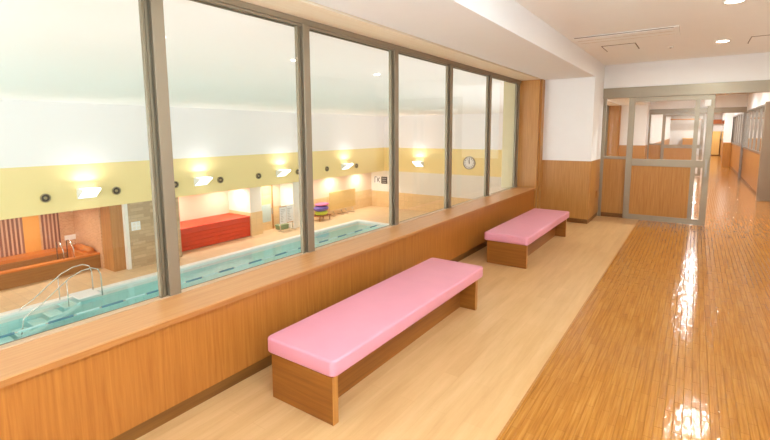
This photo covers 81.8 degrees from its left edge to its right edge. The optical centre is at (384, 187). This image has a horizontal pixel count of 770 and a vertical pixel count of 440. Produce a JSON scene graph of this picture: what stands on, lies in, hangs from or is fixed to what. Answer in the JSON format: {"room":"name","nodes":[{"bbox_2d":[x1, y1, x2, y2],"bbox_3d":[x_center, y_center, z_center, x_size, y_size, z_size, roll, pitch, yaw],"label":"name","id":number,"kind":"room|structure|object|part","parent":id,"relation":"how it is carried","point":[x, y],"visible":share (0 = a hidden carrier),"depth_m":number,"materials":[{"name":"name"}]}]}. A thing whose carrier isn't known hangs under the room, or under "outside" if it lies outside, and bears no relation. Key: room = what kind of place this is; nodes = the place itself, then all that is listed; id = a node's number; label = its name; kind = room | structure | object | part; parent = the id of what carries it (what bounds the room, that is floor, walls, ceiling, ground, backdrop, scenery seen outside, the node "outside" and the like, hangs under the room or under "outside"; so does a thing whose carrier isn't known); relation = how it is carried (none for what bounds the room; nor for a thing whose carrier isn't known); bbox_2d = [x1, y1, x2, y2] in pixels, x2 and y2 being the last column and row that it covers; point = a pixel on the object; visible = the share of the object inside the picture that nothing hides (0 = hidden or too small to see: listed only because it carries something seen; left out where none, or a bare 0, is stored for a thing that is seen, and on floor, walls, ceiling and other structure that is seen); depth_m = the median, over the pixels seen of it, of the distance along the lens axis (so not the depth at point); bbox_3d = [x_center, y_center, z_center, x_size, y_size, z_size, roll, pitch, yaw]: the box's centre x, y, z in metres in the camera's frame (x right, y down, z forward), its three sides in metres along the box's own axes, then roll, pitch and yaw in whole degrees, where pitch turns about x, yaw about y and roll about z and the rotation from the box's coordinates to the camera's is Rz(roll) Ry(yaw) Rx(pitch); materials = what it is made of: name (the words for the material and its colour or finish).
{"room":"pool viewing corridor","nodes":[
{"label":"pool viewing corridor","id":0,"kind":"room"},
{"bbox_2d":[38,211,75,250],"bbox_3d":[-15.399,2.225,11.558,0.300,2.300,12.830,5,9,34],"label":"wall","id":1,"kind":"structure","parent":0,"point":[66,219],"depth_m":16.43,"materials":[{"name":"tile"}]},
{"bbox_2d":[0,217,25,257],"bbox_3d":[-12.715,1.483,15.089,0.015,1.720,0.700,5,9,34],"label":"bath panel","id":2,"kind":"object","parent":1,"relation":"attached to","point":[12,242],"visible":0.67,"depth_m":15.13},
{"bbox_2d":[22,215,41,252],"bbox_3d":[-12.382,1.422,15.566,0.015,1.720,0.470,5,9,34],"label":"bath panel","id":3,"kind":"object","parent":1,"relation":"attached to","point":[31,229],"visible":0.64,"depth_m":15.59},
{"bbox_2d":[40,213,60,249],"bbox_3d":[-12.060,1.364,16.027,0.015,1.720,0.540,5,9,34],"label":"bath panel","id":4,"kind":"object","parent":1,"relation":"attached to","point":[50,227],"visible":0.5,"depth_m":16.04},
{"bbox_2d":[64,234,75,240],"bbox_3d":[-11.723,1.871,16.561,0.030,0.180,0.350,5,9,34],"label":"plaque","id":5,"kind":"object","parent":1,"relation":"attached to","point":[73,236],"visible":1,"depth_m":16.56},
{"bbox_2d":[73,207,104,267],"bbox_3d":[-10.634,1.623,16.241,2.150,2.300,0.420,5,9,34],"label":"wall","id":6,"kind":"structure","parent":0,"point":[87,222],"depth_m":15.90,"materials":[{"name":"tile"}]},
{"bbox_2d":[100,205,126,271],"bbox_3d":[-9.443,1.716,15.438,0.730,2.300,0.390,5,9,34],"label":"column","id":7,"kind":"structure","parent":0,"point":[111,217],"depth_m":15.25,"materials":[{"name":"brown wood"}]},
{"bbox_2d":[127,197,181,268],"bbox_3d":[-9.192,1.551,16.762,2.120,2.300,1.870,5,9,34],"label":"stone wall","id":8,"kind":"structure","parent":0,"point":[142,241],"depth_m":15.81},
{"bbox_2d":[121,204,131,269],"bbox_3d":[-9.748,1.654,15.950,2.140,2.300,0.110,5,9,34],"label":"trim","id":9,"kind":"structure","parent":8,"relation":"attached to","point":[124,206],"depth_m":15.34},
{"bbox_2d":[131,221,140,230],"bbox_3d":[-8.703,1.356,15.543,0.038,0.300,0.300,5,9,34],"label":"switch panel","id":10,"kind":"object","parent":8,"relation":"attached to","point":[134,225],"visible":1,"depth_m":15.52,"materials":[{"name":"white plastic"}]},
{"bbox_2d":[0,224,379,339],"bbox_3d":[-4.457,3.756,12.181,8.620,0.600,23.000,5,9,34],"label":"swimming pool","id":11,"kind":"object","parent":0,"point":[5,328],"depth_m":15.66,"materials":[{"name":"liquid"}]},
{"bbox_2d":[0,100,383,167],"bbox_3d":[-9.634,-2.026,16.782,3.300,1.900,28.800,5,9,34],"label":"wall","id":12,"kind":"structure","parent":0,"point":[32,133],"depth_m":15.46,"materials":[{"name":"paint"}]},
{"bbox_2d":[0,148,383,219],"bbox_3d":[-9.625,-0.364,16.988,3.300,1.450,28.800,5,9,34],"label":"wall","id":13,"kind":"structure","parent":0,"point":[21,188],"depth_m":15.57,"materials":[{"name":"paint"}]},
{"bbox_2d":[40,194,50,202],"bbox_3d":[-10.168,0.329,13.321,0.050,0.268,0.268,5,9,34],"label":"air nozzle","id":14,"kind":"object","parent":13,"relation":"attached to","point":[45,198],"visible":1,"depth_m":13.31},
{"bbox_2d":[77,187,101,198],"bbox_3d":[-9.380,0.201,14.116,0.430,0.330,0.540,5,9,34],"label":"wall lamp","id":15,"kind":"object","parent":13,"relation":"attached to","point":[83,193],"visible":1,"depth_m":14.07,"materials":[{"name":"white"}]},
{"bbox_2d":[112,187,120,194],"bbox_3d":[-9.029,0.121,14.952,0.050,0.268,0.268,5,9,34],"label":"air nozzle","id":16,"kind":"object","parent":13,"relation":"attached to","point":[116,190],"visible":1,"depth_m":14.94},
{"bbox_2d":[194,177,212,185],"bbox_3d":[-7.095,-0.214,17.384,0.430,0.330,0.540,5,9,34],"label":"wall lamp","id":17,"kind":"object","parent":13,"relation":"attached to","point":[200,181],"visible":1,"depth_m":17.32,"materials":[{"name":"white"}]},
{"bbox_2d":[217,177,223,182],"bbox_3d":[-6.743,-0.294,18.221,0.050,0.268,0.268,5,9,34],"label":"air nozzle","id":18,"kind":"object","parent":13,"relation":"attached to","point":[219,179],"visible":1,"depth_m":18.22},
{"bbox_2d":[276,169,290,176],"bbox_3d":[-4.729,-0.644,20.767,0.430,0.330,0.540,5,9,34],"label":"wall lamp","id":19,"kind":"object","parent":13,"relation":"attached to","point":[279,173],"visible":1,"depth_m":20.67,"materials":[{"name":"white"}]},
{"bbox_2d":[341,163,352,169],"bbox_3d":[-2.079,-1.126,24.558,0.430,0.330,0.540,5,9,34],"label":"wall lamp","id":20,"kind":"object","parent":13,"relation":"attached to","point":[348,165],"visible":1,"depth_m":24.45,"materials":[{"name":"white"}]},
{"bbox_2d":[179,191,228,221],"bbox_3d":[-8.517,1.189,19.661,0.100,2.300,3.700,5,9,34],"label":"niche","id":21,"kind":"object","parent":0,"point":[191,207],"visible":0.21,"depth_m":20.02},
{"bbox_2d":[0,206,429,312],"bbox_3d":[-4.146,3.175,13.607,16.600,0.200,28.800,5,9,34],"label":"pool deck","id":22,"kind":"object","parent":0,"point":[17,297],"visible":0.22,"depth_m":16.16,"materials":[{"name":"tile"}]},
{"bbox_2d":[0,239,100,290],"bbox_3d":[-14.446,2.887,10.988,1.960,1.117,12.750,5,9,34],"label":"bath","id":23,"kind":"object","parent":22,"relation":"on","point":[37,266],"visible":1,"depth_m":14.86,"materials":[{"name":"brown wood"}]},
{"bbox_3d":[-10.858,2.258,15.116,0.576,0.917,0.336,5,9,34],"label":"grab rail","id":24,"kind":"part","parent":23,"relation":"part of","materials":[{"name":"silver metal"}]},
{"bbox_2d":[0,219,388,323],"bbox_3d":[-4.459,3.353,12.131,8.900,0.212,23.280,5,9,34],"label":"pool coping","id":25,"kind":"object","parent":22,"relation":"on","point":[11,315],"visible":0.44,"depth_m":15.62},
{"bbox_2d":[180,213,249,251],"bbox_3d":[-7.806,1.913,19.275,1.500,0.910,3.630,5,9,34],"label":"block","id":26,"kind":"object","parent":22,"relation":"on","point":[205,231],"visible":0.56,"depth_m":18.96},
{"bbox_2d":[275,223,288,229],"bbox_3d":[-5.068,1.940,21.884,0.390,0.230,0.620,5,9,34],"label":"bin","id":27,"kind":"object","parent":22,"relation":"on","point":[286,225],"visible":0.78,"depth_m":21.74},
{"bbox_2d":[278,204,294,232],"bbox_3d":[-4.722,1.493,21.451,0.350,1.220,0.880,5,9,34],"label":"stand","id":28,"kind":"object","parent":22,"relation":"on","point":[285,212],"visible":1,"depth_m":21.41,"materials":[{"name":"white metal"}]},
{"bbox_2d":[314,213,330,221],"bbox_3d":[-3.426,1.634,24.010,0.600,0.300,0.900,5,9,34],"label":"rack","id":29,"kind":"object","parent":22,"relation":"on","point":[327,214],"visible":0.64,"depth_m":23.74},
{"bbox_2d":[315,210,327,214],"bbox_3d":[-3.428,1.381,23.979,0.600,0.202,0.840,5,9,34],"label":"float","id":30,"kind":"object","parent":29,"relation":"on","point":[326,211],"visible":0.79,"depth_m":23.70,"materials":[{"name":"plastic"}]},
{"bbox_2d":[314,205,328,211],"bbox_3d":[-3.446,1.141,23.924,0.680,0.259,0.960,5,9,34],"label":"float","id":31,"kind":"object","parent":30,"relation":"on","point":[316,208],"visible":0.79,"depth_m":23.62,"materials":[{"name":"purple plastic"}]},
{"bbox_2d":[315,202,328,205],"bbox_3d":[-3.402,0.919,23.963,0.640,0.130,0.920,5,9,34],"label":"float","id":32,"kind":"object","parent":31,"relation":"on","point":[320,203],"visible":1,"depth_m":23.78,"materials":[{"name":"pink plastic"}]},
{"bbox_2d":[314,213,330,216],"bbox_3d":[-3.427,1.510,23.995,0.600,0.050,0.900,5,9,34],"label":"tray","id":33,"kind":"object","parent":29,"relation":"on","point":[327,214],"depth_m":23.74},
{"bbox_2d":[329,188,355,215],"bbox_3d":[-2.440,0.865,25.738,0.464,1.369,2.400,5,9,34],"label":"partition","id":34,"kind":"object","parent":22,"relation":"on","point":[343,199],"visible":0.98,"depth_m":25.63,"materials":[{"name":"wood"}]},
{"bbox_2d":[228,187,262,235],"bbox_3d":[-6.579,1.020,20.953,1.600,2.300,0.670,5,9,34],"label":"pillar","id":35,"kind":"structure","parent":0,"point":[248,200],"depth_m":20.54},
{"bbox_2d":[0,0,503,116],"bbox_3d":[-4.183,-2.631,12.895,16.580,0.200,28.800,5,9,34],"label":"ceiling","id":36,"kind":"structure","parent":0,"point":[69,51],"depth_m":6.29,"materials":[{"name":"paint"}]},
{"bbox_2d":[0,191,533,439],"bbox_3d":[-0.528,0.779,3.477,0.378,0.455,10.105,5,9,34],"label":"wall","id":37,"kind":"structure","parent":0,"point":[105,394],"depth_m":2.40,"materials":[{"name":"brown wood"}]},
{"bbox_2d":[0,187,534,380],"bbox_3d":[-0.478,0.542,3.410,0.305,0.028,10.103,5,9,34],"label":"sill","id":38,"kind":"structure","parent":37,"relation":"on","point":[15,360],"depth_m":2.50,"materials":[{"name":"brown wood"}]},
{"bbox_2d":[0,188,535,387],"bbox_3d":[-0.351,0.555,3.323,0.004,0.027,10.103,5,9,34],"label":"trim","id":39,"kind":"structure","parent":37,"relation":"attached to","point":[47,367],"depth_m":2.35,"materials":[{"name":"brown wood"}]},
{"bbox_2d":[0,0,540,350],"bbox_3d":[-0.454,-0.118,3.421,0.365,2.400,10.285,5,9,34],"label":"window","id":40,"kind":"structure","parent":37,"relation":"in","point":[151,12],"depth_m":3.39,"materials":[{"name":"brown metal"}]},
{"bbox_3d":[-0.648,0.523,3.525,0.014,0.023,10.100,5,9,34],"label":"rail","id":41,"kind":"part","parent":40,"relation":"part of","materials":[{"name":"brown metal"}]},
{"bbox_3d":[-0.623,0.517,3.506,0.045,0.008,10.100,5,9,34],"label":"rail","id":42,"kind":"part","parent":40,"relation":"part of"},
{"bbox_3d":[-0.626,-1.226,3.288,0.037,0.040,10.100,5,9,34],"label":"rail","id":43,"kind":"part","parent":40,"relation":"part of","materials":[{"name":"brown metal"}]},
{"bbox_2d":[110,241,486,439],"bbox_3d":[-0.527,1.042,3.510,0.358,0.075,10.105,5,9,34],"label":"baseboard","id":44,"kind":"structure","parent":37,"relation":"attached to","point":[134,433],"depth_m":2.47,"materials":[{"name":"brown wood"}]},
{"bbox_2d":[280,182,299,227],"bbox_3d":[-4.723,0.844,22.301,0.900,2.300,0.520,5,9,34],"label":"column","id":45,"kind":"structure","parent":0,"point":[289,192],"depth_m":22.01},
{"bbox_2d":[261,172,370,206],"bbox_3d":[-4.630,-0.054,25.158,2.300,1.220,9.850,5,9,34],"label":"wall","id":46,"kind":"structure","parent":0,"point":[360,182],"depth_m":25.65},
{"bbox_2d":[273,189,371,227],"bbox_3d":[-4.613,1.087,25.298,2.320,1.080,9.840,5,9,34],"label":"wall","id":47,"kind":"structure","parent":0,"point":[363,198],"depth_m":27.28,"materials":[{"name":"beige tile"}]},
{"bbox_2d":[261,185,273,230],"bbox_3d":[-5.745,0.997,21.508,0.100,2.200,0.870,5,9,34],"label":"door","id":48,"kind":"structure","parent":47,"relation":"in","point":[266,191],"depth_m":21.61,"materials":[{"name":"glass"}]},
{"bbox_3d":[-5.764,0.213,21.415,0.010,0.380,0.600,5,9,34],"label":"header panel","id":49,"kind":"part","parent":48,"relation":"part of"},
{"bbox_3d":[-5.758,1.270,21.546,0.010,0.850,0.600,5,9,34],"label":"glass pane","id":50,"kind":"part","parent":48,"relation":"part of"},
{"bbox_2d":[371,113,507,211],"bbox_3d":[4.144,-1.227,25.040,16.700,5.650,0.200,5,9,34],"label":"wall","id":51,"kind":"structure","parent":0,"point":[468,130],"depth_m":25.68,"materials":[{"name":"paint"}]},
{"bbox_2d":[374,176,379,182],"bbox_3d":[-0.499,-0.476,28.244,0.460,0.460,0.024,5,9,34],"label":"wall sign","id":52,"kind":"object","parent":51,"relation":"attached to","point":[376,178],"visible":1,"depth_m":28.24,"materials":[{"name":"white paper"}]},
{"bbox_2d":[381,177,386,183],"bbox_3d":[-0.047,-0.430,27.933,0.440,0.440,0.024,5,9,34],"label":"wall sign","id":53,"kind":"object","parent":51,"relation":"attached to","point":[383,179],"visible":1,"depth_m":27.94,"materials":[{"name":"black paint"}]},
{"bbox_2d":[412,161,423,166],"bbox_3d":[1.944,-1.346,26.176,0.540,0.330,0.430,5,9,34],"label":"wall lamp","id":54,"kind":"object","parent":51,"relation":"attached to","point":[416,163],"visible":1,"depth_m":26.17,"materials":[{"name":"white"}]},
{"bbox_2d":[413,161,421,165],"bbox_3d":[1.946,-1.357,26.179,0.500,0.290,0.420,5,9,34],"label":"diffuser","id":55,"kind":"object","parent":54,"relation":"attached to","point":[417,163],"depth_m":26.16,"materials":[{"name":"white"}]},
{"bbox_2d":[463,156,475,168],"bbox_3d":[4.645,-1.331,24.517,0.720,0.720,0.060,5,9,34],"label":"clock","id":56,"kind":"object","parent":51,"relation":"attached to","point":[469,162],"visible":1,"depth_m":24.50,"materials":[{"name":"grey metal"}]},
{"bbox_2d":[309,0,595,79],"bbox_3d":[0.034,-1.421,2.927,0.755,0.418,10.305,5,9,34],"label":"ceiling","id":57,"kind":"structure","parent":0,"point":[505,33],"depth_m":3.88,"materials":[{"name":"white paint"}]},
{"bbox_2d":[136,155,769,439],"bbox_3d":[8.470,-0.118,13.323,4.020,0.122,36.600,5,9,34],"label":"floor","id":58,"kind":"structure","parent":0,"point":[672,342],"depth_m":2.99,"materials":[{"name":"wood"}]},
{"bbox_2d":[268,258,482,425],"bbox_3d":[0.087,0.939,3.192,0.512,0.353,1.951,5,9,34],"label":"bench","id":59,"kind":"object","parent":58,"relation":"on","point":[320,357],"visible":1,"depth_m":2.70,"materials":[{"name":"pink leather"}]},
{"bbox_3d":[-0.443,1.083,2.417,0.454,0.262,0.042,5,9,34],"label":"panel","id":60,"kind":"part","parent":59,"relation":"part of","materials":[{"name":"brown wood"}]},
{"bbox_3d":[0.133,0.994,3.110,0.028,0.262,1.761,5,9,34],"label":"panel","id":61,"kind":"part","parent":59,"relation":"part of","materials":[{"name":"brown wood"}]},
{"bbox_3d":[0.585,0.896,3.887,0.454,0.262,0.042,5,9,34],"label":"panel","id":62,"kind":"part","parent":59,"relation":"part of","materials":[{"name":"brown wood"}]},
{"bbox_2d":[484,208,568,268],"bbox_3d":[1.902,0.609,5.789,0.512,0.353,1.951,5,9,34],"label":"bench","id":63,"kind":"object","parent":58,"relation":"on","point":[509,243],"visible":1,"depth_m":5.19,"materials":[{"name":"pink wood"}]},
{"bbox_3d":[1.372,0.753,5.014,0.454,0.262,0.042,5,9,34],"label":"panel","id":64,"kind":"part","parent":63,"relation":"part of","materials":[{"name":"brown wood"}]},
{"bbox_2d":[484,208,568,244],"bbox_3d":[1.901,0.478,5.773,0.512,0.091,1.951,5,9,34],"label":"seat cushion","id":65,"kind":"object","parent":63,"relation":"on","point":[529,226],"depth_m":5.36,"materials":[{"name":"leather"}]},
{"bbox_3d":[1.948,0.664,5.706,0.028,0.262,1.761,5,9,34],"label":"panel","id":66,"kind":"part","parent":63,"relation":"part of","materials":[{"name":"brown wood"}]},
{"bbox_3d":[2.400,0.566,6.483,0.454,0.262,0.042,5,9,34],"label":"panel","id":67,"kind":"part","parent":63,"relation":"part of","materials":[{"name":"brown wood"}]},
{"bbox_2d":[682,138,692,144],"bbox_3d":[18.892,-2.522,27.623,0.780,1.040,0.750,5,9,34],"label":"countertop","id":68,"kind":"structure","parent":58,"relation":"on","point":[686,141],"depth_m":27.35,"materials":[{"name":"brown wood"}]},
{"bbox_2d":[711,131,720,155],"bbox_3d":[20.036,-2.651,26.954,0.380,1.450,0.570,5,9,34],"label":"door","id":69,"kind":"structure","parent":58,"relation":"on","point":[716,134],"depth_m":26.73,"materials":[{"name":"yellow wood"}]},
{"bbox_2d":[501,81,514,187],"bbox_3d":[2.406,-0.990,8.037,0.195,1.930,1.050,5,9,34],"label":"column","id":70,"kind":"structure","parent":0,"point":[509,88],"depth_m":7.61,"materials":[{"name":"paint"}]},
{"bbox_2d":[540,59,604,219],"bbox_3d":[3.024,-0.820,7.793,1.279,2.535,0.919,5,9,34],"label":"wall","id":71,"kind":"structure","parent":0,"point":[573,107],"depth_m":7.29,"materials":[{"name":"white paint"}]},
{"bbox_2d":[536,79,544,208],"bbox_3d":[2.611,-0.606,7.464,0.030,2.345,0.140,5,9,34],"label":"trim","id":72,"kind":"structure","parent":71,"relation":"attached to","point":[542,97],"depth_m":7.42,"materials":[{"name":"brown wood"}]},
{"bbox_2d":[567,213,596,223],"bbox_3d":[3.037,0.475,7.958,1.243,0.075,0.903,5,9,34],"label":"baseboard","id":73,"kind":"structure","parent":71,"relation":"attached to","point":[574,220],"depth_m":7.34,"materials":[{"name":"brown wood"}]},
{"bbox_2d":[597,99,625,217],"bbox_3d":[3.993,-0.493,7.696,0.475,2.050,0.060,5,9,34],"label":"door","id":74,"kind":"structure","parent":71,"relation":"in","point":[612,168],"depth_m":7.75,"materials":[{"name":"wood"}]},
{"bbox_3d":[3.819,-0.507,7.816,0.050,2.050,0.060,5,9,34],"label":"post","id":75,"kind":"part","parent":74,"relation":"part of","materials":[{"name":"beige metal"}]},
{"bbox_3d":[3.997,0.486,7.824,0.365,0.075,0.030,5,9,34],"label":"panel","id":76,"kind":"part","parent":74,"relation":"part of","materials":[{"name":"brown wood"}]},
{"bbox_3d":[3.992,-0.019,7.757,0.365,0.945,0.040,5,9,34],"label":"wood panel","id":77,"kind":"part","parent":74,"relation":"part of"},
{"bbox_3d":[3.989,-0.510,7.696,0.365,0.045,0.060,5,9,34],"label":"rail","id":78,"kind":"part","parent":74,"relation":"part of","materials":[{"name":"beige metal"}]},
{"bbox_2d":[604,102,649,158],"bbox_3d":[8.323,-1.783,15.372,1.279,2.535,0.924,5,9,34],"label":"wall","id":79,"kind":"structure","parent":0,"point":[641,123],"depth_m":14.81,"materials":[{"name":"white paint"}]},
{"bbox_2d":[617,105,621,155],"bbox_3d":[7.908,-1.569,15.041,0.030,2.345,0.140,5,9,34],"label":"trim","id":80,"kind":"structure","parent":79,"relation":"attached to","point":[620,105],"depth_m":14.97,"materials":[{"name":"brown wood"}]},
{"bbox_2d":[647,114,660,158],"bbox_3d":[9.293,-1.456,15.277,0.475,2.050,0.060,5,9,34],"label":"window","id":81,"kind":"structure","parent":79,"relation":"in","point":[653,150],"depth_m":15.31,"materials":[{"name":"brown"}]},
{"bbox_3d":[9.119,-1.470,15.397,0.050,2.050,0.060,5,9,34],"label":"post","id":82,"kind":"part","parent":81,"relation":"part of","materials":[{"name":"beige metal"}]},
{"bbox_3d":[9.292,-0.983,15.338,0.365,0.945,0.040,5,9,34],"label":"wood panel","id":83,"kind":"part","parent":81,"relation":"part of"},
{"bbox_2d":[607,98,647,105],"bbox_3d":[5.880,-2.484,11.288,0.755,0.418,8.380,5,9,34],"label":"ceiling","id":84,"kind":"structure","parent":0,"point":[622,101],"depth_m":13.26,"materials":[{"name":"white paint"}]},
{"bbox_2d":[515,0,769,94],"bbox_3d":[8.985,-2.800,12.623,2.795,0.150,36.600,5,9,34],"label":"ceiling","id":85,"kind":"structure","parent":0,"point":[701,23],"depth_m":4.62,"materials":[{"name":"paint"}]},
{"bbox_2d":[601,43,639,51],"bbox_3d":[3.153,-1.867,5.949,0.400,0.006,0.480,5,9,34],"label":"access hatch","id":86,"kind":"object","parent":85,"relation":"attached to","point":[629,46],"visible":1,"depth_m":5.93,"materials":[{"name":"paint"}]},
{"bbox_2d":[570,25,679,45],"bbox_3d":[2.825,-1.773,5.246,1.090,0.016,0.540,5,9,34],"label":"ceiling vent","id":87,"kind":"object","parent":85,"relation":"attached to","point":[671,30],"visible":1,"depth_m":5.19,"materials":[{"name":"paint"}]},
{"bbox_2d":[714,39,730,42],"bbox_3d":[4.216,-1.824,5.555,0.170,0.012,0.170,5,9,34],"label":"recessed light","id":88,"kind":"object","parent":85,"relation":"in","point":[727,40],"visible":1,"depth_m":5.56,"materials":[{"name":"white"}]},
{"bbox_2d":[722,0,745,3],"bbox_3d":[3.008,-1.605,3.827,0.170,0.012,0.170,5,9,34],"label":"recessed light","id":89,"kind":"object","parent":85,"relation":"in","point":[725,1],"visible":1,"depth_m":3.84,"materials":[{"name":"white"}]},
{"bbox_2d":[747,35,769,43],"bbox_3d":[4.701,-1.804,5.378,0.460,0.006,0.500,5,9,34],"label":"access hatch","id":90,"kind":"object","parent":85,"relation":"attached to","point":[764,38],"visible":1,"depth_m":5.45,"materials":[{"name":"paint"}]},
{"bbox_2d":[649,114,670,142],"bbox_3d":[13.172,-3.123,22.241,1.255,1.610,16.080,5,9,34],"label":"wall","id":91,"kind":"structure","parent":0,"point":[656,120],"depth_m":19.31,"materials":[{"name":"white paint"}]},
{"bbox_2d":[654,139,669,144],"bbox_3d":[13.180,-1.827,22.400,1.259,1.000,16.080,5,9,34],"label":"wall","id":92,"kind":"structure","parent":0,"point":[666,142],"depth_m":24.78,"materials":[{"name":"brown wood"}]},
{"bbox_2d":[604,52,769,88],"bbox_3d":[4.916,-1.795,6.861,2.765,0.390,0.080,5,9,34],"label":"wall","id":93,"kind":"structure","parent":0,"point":[755,66],"depth_m":6.92,"materials":[{"name":"white paint"}]},
{"bbox_2d":[603,80,769,98],"bbox_3d":[4.917,-1.517,6.895,2.765,0.170,0.120,5,9,34],"label":"lintel","id":94,"kind":"object","parent":93,"relation":"attached to","point":[758,86],"visible":1,"depth_m":6.93,"materials":[{"name":"beige metal"}]},
{"bbox_2d":[622,94,715,225],"bbox_3d":[4.562,-0.439,7.219,1.157,2.035,0.070,5,9,34],"label":"door","id":95,"kind":"structure","parent":94,"relation":"attached to","point":[661,190],"depth_m":7.25,"materials":[{"name":"wood"}]},
{"bbox_3d":[4.512,0.070,7.339,0.825,0.825,0.020,5,9,34],"label":"wood panel","id":96,"kind":"part","parent":95,"relation":"part of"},
{"bbox_3d":[4.577,0.527,7.350,0.980,0.085,0.040,5,9,34],"label":"rail","id":97,"kind":"part","parent":95,"relation":"part of","materials":[{"name":"beige metal"}]},
{"bbox_3d":[4.572,-0.391,7.236,0.980,0.115,0.040,5,9,34],"label":"rail","id":98,"kind":"part","parent":95,"relation":"part of","materials":[{"name":"beige metal"}]},
{"bbox_3d":[4.567,-1.416,7.110,0.980,0.070,0.040,5,9,34],"label":"rail","id":99,"kind":"part","parent":95,"relation":"part of","materials":[{"name":"beige metal"}]},
{"bbox_3d":[4.993,-0.291,6.923,0.030,0.270,0.012,5,9,34],"label":"pull handle","id":100,"kind":"part","parent":95,"relation":"part of","materials":[{"name":"grey metal"}]},
{"bbox_2d":[669,113,721,154],"bbox_3d":[18.989,-3.372,28.098,4.150,2.610,0.150,5,9,34],"label":"wall","id":101,"kind":"structure","parent":0,"point":[679,129],"depth_m":27.97,"materials":[{"name":"white paint"}]},
{"bbox_2d":[713,119,721,123],"bbox_3d":[20.085,-3.977,27.040,0.630,0.260,0.200,5,9,34],"label":"wall","id":102,"kind":"structure","parent":101,"relation":"attached to","point":[716,121],"depth_m":26.89,"materials":[{"name":"brown wood"}]},
{"bbox_2d":[650,94,747,109],"bbox_3d":[10.146,-2.764,14.490,2.595,0.390,0.080,5,9,34],"label":"wall","id":103,"kind":"structure","parent":0,"point":[738,100],"depth_m":14.32,"materials":[{"name":"white paint"}]},
{"bbox_2d":[649,107,746,114],"bbox_3d":[10.148,-2.486,14.524,2.595,0.170,0.120,5,9,34],"label":"lintel","id":104,"kind":"object","parent":103,"relation":"attached to","point":[724,109],"visible":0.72,"depth_m":14.51,"materials":[{"name":"beige metal"}]},
{"bbox_2d":[660,114,704,175],"bbox_3d":[9.862,-1.403,14.800,1.157,2.035,0.070,5,9,34],"label":"door","id":105,"kind":"structure","parent":104,"relation":"attached to","point":[669,152],"depth_m":14.84,"materials":[{"name":"wood"}]},
{"bbox_3d":[9.812,-0.893,14.920,0.825,0.825,0.020,5,9,34],"label":"wood panel","id":106,"kind":"part","parent":105,"relation":"part of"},
{"bbox_3d":[9.872,-1.355,14.817,0.980,0.115,0.040,5,9,34],"label":"rail","id":107,"kind":"part","parent":105,"relation":"part of","materials":[{"name":"beige metal"}]},
{"bbox_3d":[9.867,-2.379,14.691,0.980,0.070,0.040,5,9,34],"label":"rail","id":108,"kind":"part","parent":105,"relation":"part of","materials":[{"name":"beige metal"}]},
{"bbox_2d":[721,142,730,166],"bbox_3d":[14.425,-1.390,18.810,0.274,1.000,0.604,5,9,34],"label":"wall","id":109,"kind":"structure","parent":0,"point":[726,147],"depth_m":18.57,"materials":[{"name":"brown wood"}]},
{"bbox_2d":[723,113,733,142],"bbox_3d":[14.421,-2.685,18.651,0.270,1.610,0.600,5,9,34],"label":"wall pier","id":110,"kind":"object","parent":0,"point":[728,125],"visible":0.64,"depth_m":18.44,"materials":[{"name":"white paint"}]},
{"bbox_2d":[719,92,769,190],"bbox_3d":[13.220,-1.923,16.607,0.170,2.610,25.460,5,9,34],"label":"wall","id":111,"kind":"structure","parent":0,"point":[750,160],"depth_m":12.37,"materials":[{"name":"brown wood"}]},
{"bbox_2d":[719,155,755,194],"bbox_3d":[14.264,-0.862,18.379,0.020,0.060,21.600,5,9,34],"label":"baseboard","id":112,"kind":"structure","parent":111,"relation":"attached to","point":[742,179],"depth_m":12.60,"materials":[{"name":"brown wood"}]},
{"bbox_2d":[738,112,745,177],"bbox_3d":[11.195,-1.301,13.943,0.060,2.050,0.080,5,9,34],"label":"trim","id":113,"kind":"structure","parent":111,"relation":"attached to","point":[744,116],"depth_m":13.92,"materials":[{"name":"grey metal"}]},
{"bbox_2d":[720,104,764,153],"bbox_3d":[14.294,-2.338,18.171,0.150,1.140,21.600,5,9,34],"label":"window","id":114,"kind":"structure","parent":111,"relation":"in","point":[754,117],"depth_m":12.60,"materials":[{"name":"glass"}]},
{"bbox_2d":[756,102,769,201],"bbox_3d":[8.089,-0.741,9.377,0.260,2.090,0.140,5,9,34],"label":"trim","id":115,"kind":"structure","parent":111,"relation":"attached to","point":[763,182],"depth_m":9.38,"materials":[{"name":"brown wood"}]},
{"bbox_3d":[-4.455,4.153,12.230,8.620,0.200,23.000,5,9,34],"label":"floor","id":116,"kind":"structure","parent":0,"visible":0},
{"bbox_2d":[0,264,102,344],"bbox_3d":[-9.267,3.206,12.271,0.800,1.677,2.420,5,9,34],"label":"stairs","id":117,"kind":"structure","parent":116,"relation":"on","point":[87,293],"depth_m":12.28,"materials":[{"name":"white plastic"}]},
{"bbox_3d":[-9.336,3.032,12.556,0.034,1.400,1.994,5,9,34],"label":"handrail","id":118,"kind":"part","parent":117,"relation":"part of","materials":[{"name":"silver metal"}]},
{"bbox_3d":[-8.844,3.071,12.216,0.034,1.400,1.994,5,9,34],"label":"handrail","id":119,"kind":"part","parent":117,"relation":"part of","materials":[{"name":"silver metal"}]},
{"bbox_3d":[-8.776,2.967,12.303,0.026,0.780,0.026,-5,8,-32],"label":"rail post","id":120,"kind":"part","parent":117,"relation":"part of","materials":[{"name":"silver metal"}]},
{"label":"pool water","id":121,"kind":"object","parent":116,"relation":"in","visible":0},
{"bbox_2d":[0,224,379,337],"bbox_3d":[-6.776,3.119,13.721,0.060,0.060,22.800,5,9,34],"label":"lane rope","id":122,"kind":"object","parent":121,"relation":"on","point":[120,301],"visible":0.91,"depth_m":13.06,"materials":[{"name":"blue plastic"}]},
{"bbox_3d":[5.317,-0.283,11.838,0.378,0.455,8.180,5,9,34],"label":"wall","id":123,"kind":"structure","parent":0,"visible":0},
{"bbox_2d":[605,101,619,155],"bbox_3d":[5.392,-1.181,11.783,0.365,2.400,8.360,5,9,34],"label":"window","id":124,"kind":"structure","parent":123,"relation":"in","point":[607,105],"depth_m":14.98,"materials":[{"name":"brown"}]}
]}

